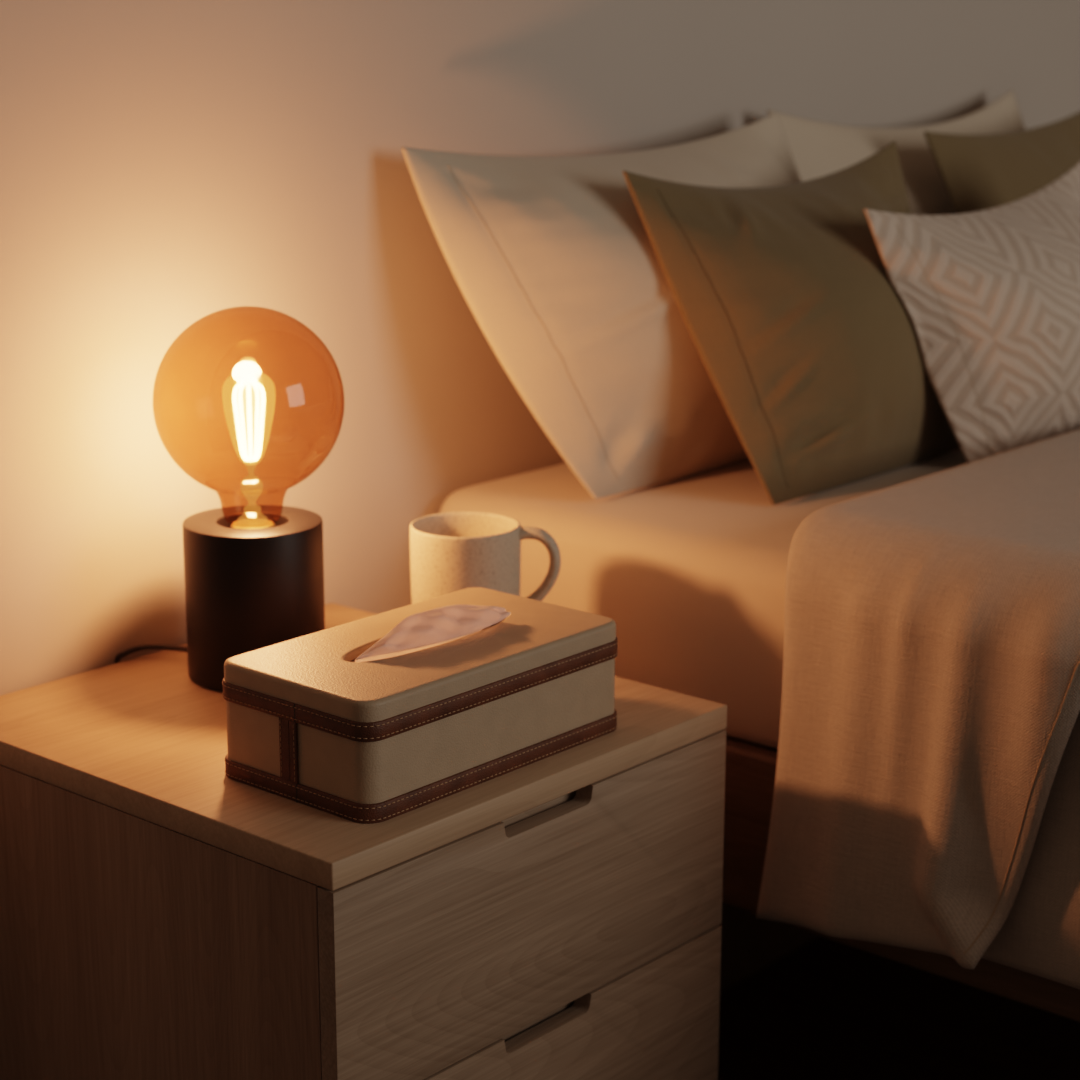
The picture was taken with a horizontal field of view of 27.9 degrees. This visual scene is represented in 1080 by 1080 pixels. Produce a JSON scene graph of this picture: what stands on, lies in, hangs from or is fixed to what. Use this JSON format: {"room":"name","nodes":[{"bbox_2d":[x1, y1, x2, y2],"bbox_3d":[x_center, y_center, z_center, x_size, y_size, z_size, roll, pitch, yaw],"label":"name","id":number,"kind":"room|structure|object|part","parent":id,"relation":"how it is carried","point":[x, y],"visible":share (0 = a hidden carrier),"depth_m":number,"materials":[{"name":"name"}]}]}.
{"room":"bedroom","nodes":[
{"label":"bedroom","id":0,"kind":"room"},
{"bbox_2d":[0,0,1079,695],"bbox_3d":[-0.155,-0.702,1.789,0.100,2.600,6.200,12,18,40],"label":"wall","id":1,"kind":"structure","parent":0,"point":[166,166],"depth_m":1.77,"materials":[{"name":"white paint"}]},
{"bbox_2d":[718,936,1079,1079],"bbox_3d":[1.204,0.874,0.963,3.708,0.050,6.200,12,18,40],"label":"floor","id":2,"kind":"structure","parent":0,"point":[826,1009],"depth_m":2.29,"materials":[{"name":"brown wood"}]},
{"bbox_2d":[0,603,726,1079],"bbox_3d":[-0.152,0.390,1.649,0.419,0.550,0.400,12,18,40],"label":"nightstand","id":3,"kind":"object","parent":2,"relation":"on","point":[165,915],"visible":0.92,"depth_m":1.47,"materials":[{"name":"brown wood"}]},
{"bbox_3d":[-0.282,0.419,1.512,0.403,0.501,0.018,12,18,40],"label":"panel","id":4,"kind":"part","parent":3,"relation":"part of","materials":[{"name":"brown wood"}]},
{"bbox_2d":[114,306,344,691],"bbox_3d":[-0.231,0.084,1.673,0.181,0.532,0.141,12,18,40],"label":"table lamp","id":5,"kind":"object","parent":3,"relation":"on","point":[254,574],"visible":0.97,"depth_m":1.61,"materials":[{"name":"black metal"}]},
{"bbox_3d":[-0.296,0.209,1.727,0.074,0.263,0.017,2,14,8],"label":"power cord","id":6,"kind":"part","parent":5,"relation":"part of","materials":[{"name":"black plastic"}]},
{"bbox_3d":[-0.216,-0.092,1.616,0.141,0.163,0.141,12,18,40],"label":"glass bulb","id":7,"kind":"part","parent":5,"relation":"part of","materials":[{"name":"orange glass"}]},
{"bbox_2d":[231,519,274,528],"bbox_3d":[-0.216,-0.002,1.639,0.033,0.022,0.033,12,18,40],"label":"socket","id":8,"kind":"object","parent":5,"relation":"attached to","point":[235,523],"depth_m":1.64,"materials":[{"name":"gold metal"}]},
{"bbox_3d":[-0.151,0.133,1.584,0.419,0.018,0.400,12,18,40],"label":"panel","id":9,"kind":"part","parent":3,"relation":"part of","materials":[{"name":"brown wood"}]},
{"bbox_2d":[222,587,617,823],"bbox_3d":[-0.078,0.106,1.488,0.146,0.080,0.256,12,18,40],"label":"tissue box","id":10,"kind":"object","parent":3,"relation":"on","point":[310,724],"visible":0.92,"depth_m":1.42,"materials":[{"name":"beige leather"}]},
{"bbox_3d":[-0.077,0.074,1.480,0.142,0.014,0.252,12,18,40],"label":"lid","id":11,"kind":"part","parent":10,"relation":"part of","materials":[{"name":"beige leather"}]},
{"bbox_2d":[354,604,510,661],"bbox_3d":[-0.071,0.064,1.473,0.028,0.035,0.136,12,18,40],"label":"tissue","id":12,"kind":"object","parent":10,"relation":"on","point":[441,625],"visible":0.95,"depth_m":1.46,"materials":[{"name":"paper"}]},
{"bbox_2d":[410,512,560,603],"bbox_3d":[-0.050,0.040,1.694,0.105,0.107,0.091,12,18,40],"label":"mug","id":13,"kind":"object","parent":3,"relation":"on","point":[450,552],"visible":0.47,"depth_m":1.67,"materials":[{"name":"beige ceramic"}]},
{"bbox_3d":[-0.003,0.025,1.690,0.038,0.072,0.017,2,14,7],"label":"handle","id":14,"kind":"part","parent":13,"relation":"part of","materials":[{"name":"beige ceramic"}]},
{"bbox_3d":[0.001,0.250,1.476,0.014,0.154,0.399,12,18,40],"label":"drawer","id":15,"kind":"part","parent":3,"relation":"part of","materials":[{"name":"brown wood"}]},
{"bbox_3d":[-0.020,0.328,1.514,0.032,0.016,0.364,12,18,40],"label":"rail","id":16,"kind":"part","parent":3,"relation":"part of","materials":[{"name":"brown wood"}]},
{"bbox_3d":[-0.019,0.178,1.477,0.032,0.016,0.364,12,18,40],"label":"rail","id":17,"kind":"part","parent":3,"relation":"part of","materials":[{"name":"brown wood"}]},
{"bbox_3d":[0.001,0.400,1.514,0.014,0.153,0.399,12,18,40],"label":"drawer","id":18,"kind":"part","parent":3,"relation":"part of","materials":[{"name":"brown wood"}]},
{"bbox_2d":[719,735,1079,1021],"bbox_3d":[1.171,0.365,1.925,2.046,0.470,1.533,12,18,40],"label":"frame","id":19,"kind":"object","parent":2,"relation":"on","point":[749,943],"visible":0.02,"depth_m":1.74,"materials":[{"name":"brown wood"}]},
{"bbox_2d":[440,448,966,748],"bbox_3d":[1.156,0.057,1.851,2.037,0.161,1.500,12,18,40],"label":"mattress","id":20,"kind":"object","parent":19,"relation":"on","point":[689,571],"visible":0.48,"depth_m":1.79,"materials":[{"name":"white fabric"}]},
{"bbox_2d":[401,113,801,498],"bbox_3d":[0.149,-0.226,2.001,0.186,0.308,0.595,12,18,40],"label":"bed pillow","id":21,"kind":"object","parent":20,"relation":"on","point":[554,259],"visible":0.57,"depth_m":1.85,"materials":[{"name":"beige fabric"}]},
{"bbox_2d":[622,140,959,504],"bbox_3d":[0.262,-0.204,1.960,0.380,0.287,0.151,-12,19,-41],"label":"cushion","id":22,"kind":"object","parent":20,"relation":"on","point":[786,297],"visible":0.88,"depth_m":1.88,"materials":[{"name":"green fabric"}]},
{"bbox_2d":[767,90,1024,214],"bbox_3d":[0.452,-0.323,2.377,0.132,0.316,0.534,12,18,40],"label":"bed pillow","id":23,"kind":"object","parent":20,"relation":"on","point":[818,149],"visible":0.19,"depth_m":2.29,"materials":[{"name":"beige fabric"}]},
{"bbox_2d":[756,429,1079,988],"bbox_3d":[1.226,0.135,1.710,1.562,0.321,1.508,12,18,40],"label":"duvet","id":24,"kind":"object","parent":20,"relation":"on","point":[926,797],"visible":1,"depth_m":1.59,"materials":[{"name":"beige fabric"}]},
{"bbox_2d":[864,162,1079,462],"bbox_3d":[0.491,-0.218,2.059,0.134,0.266,0.485,12,18,40],"label":"cushion","id":25,"kind":"object","parent":20,"relation":"on","point":[990,297],"visible":0.94,"depth_m":1.97,"materials":[{"name":"beige fabric"}]},
{"bbox_2d":[924,112,1079,213],"bbox_3d":[0.578,-0.321,2.388,0.113,0.306,0.430,12,18,40],"label":"cushion","id":26,"kind":"object","parent":20,"relation":"on","point":[983,171],"visible":0.36,"depth_m":2.30,"materials":[{"name":"green fabric"}]},
{"bbox_3d":[0.406,0.221,2.567,0.024,0.434,1.477,12,18,40],"label":"head panel","id":27,"kind":"part","parent":19,"relation":"part of","materials":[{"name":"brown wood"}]}
]}

